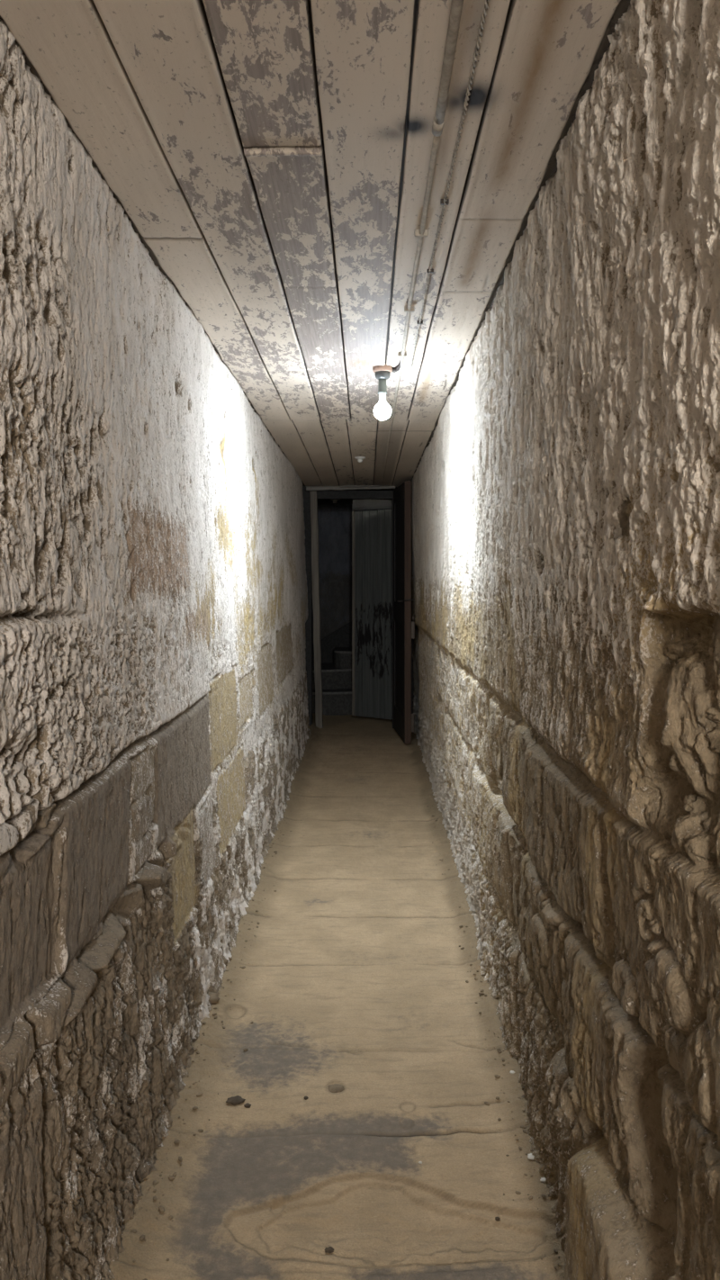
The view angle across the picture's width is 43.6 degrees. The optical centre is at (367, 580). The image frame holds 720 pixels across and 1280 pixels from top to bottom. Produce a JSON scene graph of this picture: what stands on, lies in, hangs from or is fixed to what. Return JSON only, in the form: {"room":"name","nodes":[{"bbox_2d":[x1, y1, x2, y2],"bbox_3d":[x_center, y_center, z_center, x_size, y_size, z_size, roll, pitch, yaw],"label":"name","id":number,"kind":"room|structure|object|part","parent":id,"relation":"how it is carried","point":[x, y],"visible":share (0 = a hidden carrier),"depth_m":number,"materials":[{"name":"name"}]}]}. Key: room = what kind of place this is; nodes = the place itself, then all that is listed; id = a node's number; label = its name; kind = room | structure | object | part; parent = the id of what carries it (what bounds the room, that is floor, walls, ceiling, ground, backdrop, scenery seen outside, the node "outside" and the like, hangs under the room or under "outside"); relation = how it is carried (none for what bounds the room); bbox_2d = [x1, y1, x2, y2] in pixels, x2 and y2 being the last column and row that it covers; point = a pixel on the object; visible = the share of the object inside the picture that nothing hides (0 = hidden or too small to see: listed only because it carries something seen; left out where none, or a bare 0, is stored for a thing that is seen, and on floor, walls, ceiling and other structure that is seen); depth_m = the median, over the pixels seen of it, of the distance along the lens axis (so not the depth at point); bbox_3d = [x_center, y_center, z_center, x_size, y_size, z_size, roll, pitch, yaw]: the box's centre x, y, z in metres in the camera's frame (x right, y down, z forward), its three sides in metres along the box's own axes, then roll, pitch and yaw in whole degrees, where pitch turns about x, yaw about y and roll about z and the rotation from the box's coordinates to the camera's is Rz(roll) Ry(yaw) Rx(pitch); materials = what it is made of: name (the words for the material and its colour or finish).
{"room":"basement corridor","nodes":[
{"label":"basement corridor","id":0,"kind":"room"},
{"bbox_2d":[0,18,310,1279],"bbox_3d":[-0.543,0.205,3.190,0.193,2.250,9.580,0,0,0],"label":"wall","id":1,"kind":"structure","parent":0,"point":[155,732],"depth_m":1.81,"materials":[{"name":"stone"}]},
{"bbox_2d":[0,0,630,504],"bbox_3d":[-0.100,-0.863,4.250,1.800,0.074,11.700,0,0,0],"label":"ceiling","id":2,"kind":"structure","parent":0,"point":[270,158],"depth_m":1.81,"materials":[{"name":"white wood"}]},
{"bbox_2d":[354,456,365,462],"bbox_3d":[-0.047,-0.816,6.050,0.074,0.043,0.074,0,0,0],"label":"ceiling fitting","id":3,"kind":"object","parent":2,"relation":"attached to","point":[359,458],"visible":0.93,"depth_m":6.03,"materials":[{"name":"white ceramic"}]},
{"bbox_2d":[372,360,400,419],"bbox_3d":[0.104,-0.734,3.469,0.090,0.210,0.211,0,0,-35],"label":"ceiling lamp","id":4,"kind":"object","parent":2,"relation":"attached to","point":[383,410],"visible":1,"depth_m":3.50,"materials":[{"name":"white glass"}]},
{"bbox_3d":[0.060,-0.641,3.520,0.065,0.024,0.065,0,0,0],"label":"bulb","id":5,"kind":"part","parent":4,"relation":"part of","materials":[{"name":"white glass"}]},
{"bbox_2d":[381,0,463,486],"bbox_3d":[0.129,-0.829,3.125,0.032,0.020,9.450,0,0,0],"label":"conduit pipe","id":6,"kind":"object","parent":2,"relation":"attached to","point":[456,5],"visible":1,"depth_m":1.69,"materials":[{"name":"white metal"}]},
{"bbox_2d":[410,0,490,367],"bbox_3d":[0.170,-0.833,2.372,0.018,0.011,2.245,0,0,0],"label":"cord","id":7,"kind":"object","parent":2,"relation":"attached to","point":[444,202],"visible":1,"depth_m":1.76,"materials":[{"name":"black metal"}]},
{"bbox_2d":[108,713,565,1279],"bbox_3d":[-0.100,1.299,4.500,1.800,0.058,12.200,0,0,0],"label":"floor","id":8,"kind":"structure","parent":0,"point":[355,981],"depth_m":2.35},
{"bbox_2d":[208,991,220,1003],"bbox_3d":[-0.485,1.276,2.749,0.071,0.030,0.059,0,0,-19],"label":"stone","id":9,"kind":"object","parent":8,"relation":"on","point":[213,998],"visible":0.4,"depth_m":2.74,"materials":[{"name":"beige stone"}]},
{"bbox_2d":[223,955,228,964],"bbox_3d":[-0.493,1.274,3.002,0.063,0.038,0.057,0,0,-29],"label":"stone","id":10,"kind":"object","parent":8,"relation":"on","point":[225,960],"visible":0.22,"depth_m":3.00,"materials":[{"name":"beige stone"}]},
{"bbox_2d":[225,1095,245,1105],"bbox_3d":[-0.329,1.297,2.246,0.043,0.013,0.038,0,0,30],"label":"clod","id":11,"kind":"object","parent":8,"relation":"on","point":[236,1100],"visible":1,"depth_m":2.24,"materials":[{"name":"brown soil"}]},
{"bbox_2d":[243,1102,251,1108],"bbox_3d":[-0.296,1.298,2.226,0.018,0.008,0.016,0,0,0],"label":"clod","id":12,"kind":"object","parent":8,"relation":"on","point":[247,1105],"visible":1,"depth_m":2.22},
{"bbox_2d":[324,1246,333,1252],"bbox_3d":[-0.074,1.315,1.769,0.020,0.006,0.016,0,0,0],"label":"clod","id":13,"kind":"object","parent":8,"relation":"on","point":[329,1249],"visible":1,"depth_m":1.77,"materials":[{"name":"brown soil"}]},
{"bbox_2d":[312,621,351,715],"bbox_3d":[-0.402,0.840,9.303,0.920,0.940,1.234,0,0,0],"label":"stone staircase","id":14,"kind":"structure","parent":8,"relation":"on","point":[337,646],"depth_m":9.05,"materials":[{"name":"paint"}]},
{"bbox_2d":[327,1083,344,1092],"bbox_3d":[-0.080,1.304,2.309,0.050,0.014,0.040,0,0,0],"label":"pebble","id":15,"kind":"object","parent":8,"relation":"on","point":[336,1087],"visible":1,"depth_m":2.30,"materials":[{"name":"beige stone"}]},
{"bbox_2d":[129,803,564,1279],"bbox_3d":[-0.045,1.290,3.325,0.869,0.042,3.750,0,0,0],"label":"crumbs","id":16,"kind":"object","parent":8,"relation":"on","point":[171,1177],"visible":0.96,"depth_m":2.17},
{"bbox_2d":[351,489,394,719],"bbox_3d":[0.053,0.223,8.421,0.454,2.115,0.070,0,0,34],"label":"door","id":17,"kind":"structure","parent":8,"relation":"on","point":[372,542],"depth_m":8.41,"materials":[{"name":"paint"}]},
{"bbox_3d":[-0.123,0.312,8.533,0.021,1.935,0.044,0,0,34],"label":"edge post","id":18,"kind":"part","parent":17,"relation":"part of","materials":[{"name":"grey wood"}]},
{"bbox_2d":[527,1153,534,1160],"bbox_3d":[0.367,1.282,2.003,0.021,0.007,0.021,0,0,0],"label":"chip","id":19,"kind":"object","parent":8,"relation":"on","point":[530,1156],"visible":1,"depth_m":2.00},
{"bbox_2d":[312,504,392,644],"bbox_3d":[-0.100,0.135,9.969,1.700,2.370,0.066,0,0,0],"label":"wall","id":20,"kind":"structure","parent":0,"point":[335,521],"depth_m":9.96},
{"bbox_2d":[302,486,414,725],"bbox_3d":[-0.100,0.200,8.066,1.800,2.300,0.188,0,0,0],"label":"wall","id":21,"kind":"structure","parent":0,"point":[306,494],"depth_m":7.97,"materials":[{"name":"paint"}]},
{"bbox_2d":[306,485,395,728],"bbox_3d":[-0.133,0.235,7.962,0.803,2.150,0.218,0,0,0],"label":"surround","id":22,"kind":"object","parent":21,"relation":"attached to","point":[317,492],"visible":0.83,"depth_m":7.93,"materials":[{"name":"paint"}]},
{"bbox_2d":[393,480,414,743],"bbox_3d":[0.278,0.252,7.489,0.149,2.073,0.826,0,0,-5],"label":"door","id":23,"kind":"structure","parent":22,"relation":"attached to","point":[403,626],"depth_m":7.27,"materials":[{"name":"brown wood"}]},
{"bbox_3d":[0.285,0.252,7.504,0.050,2.073,0.797,0,0,-5],"label":"panel","id":24,"kind":"part","parent":23,"relation":"part of","materials":[{"name":"wood"}]},
{"bbox_2d":[411,0,719,1279],"bbox_3d":[0.516,0.205,3.190,0.366,2.250,9.580,0,0,0],"label":"wall","id":25,"kind":"structure","parent":0,"point":[565,490],"depth_m":1.43,"materials":[{"name":"stone"}]}
]}

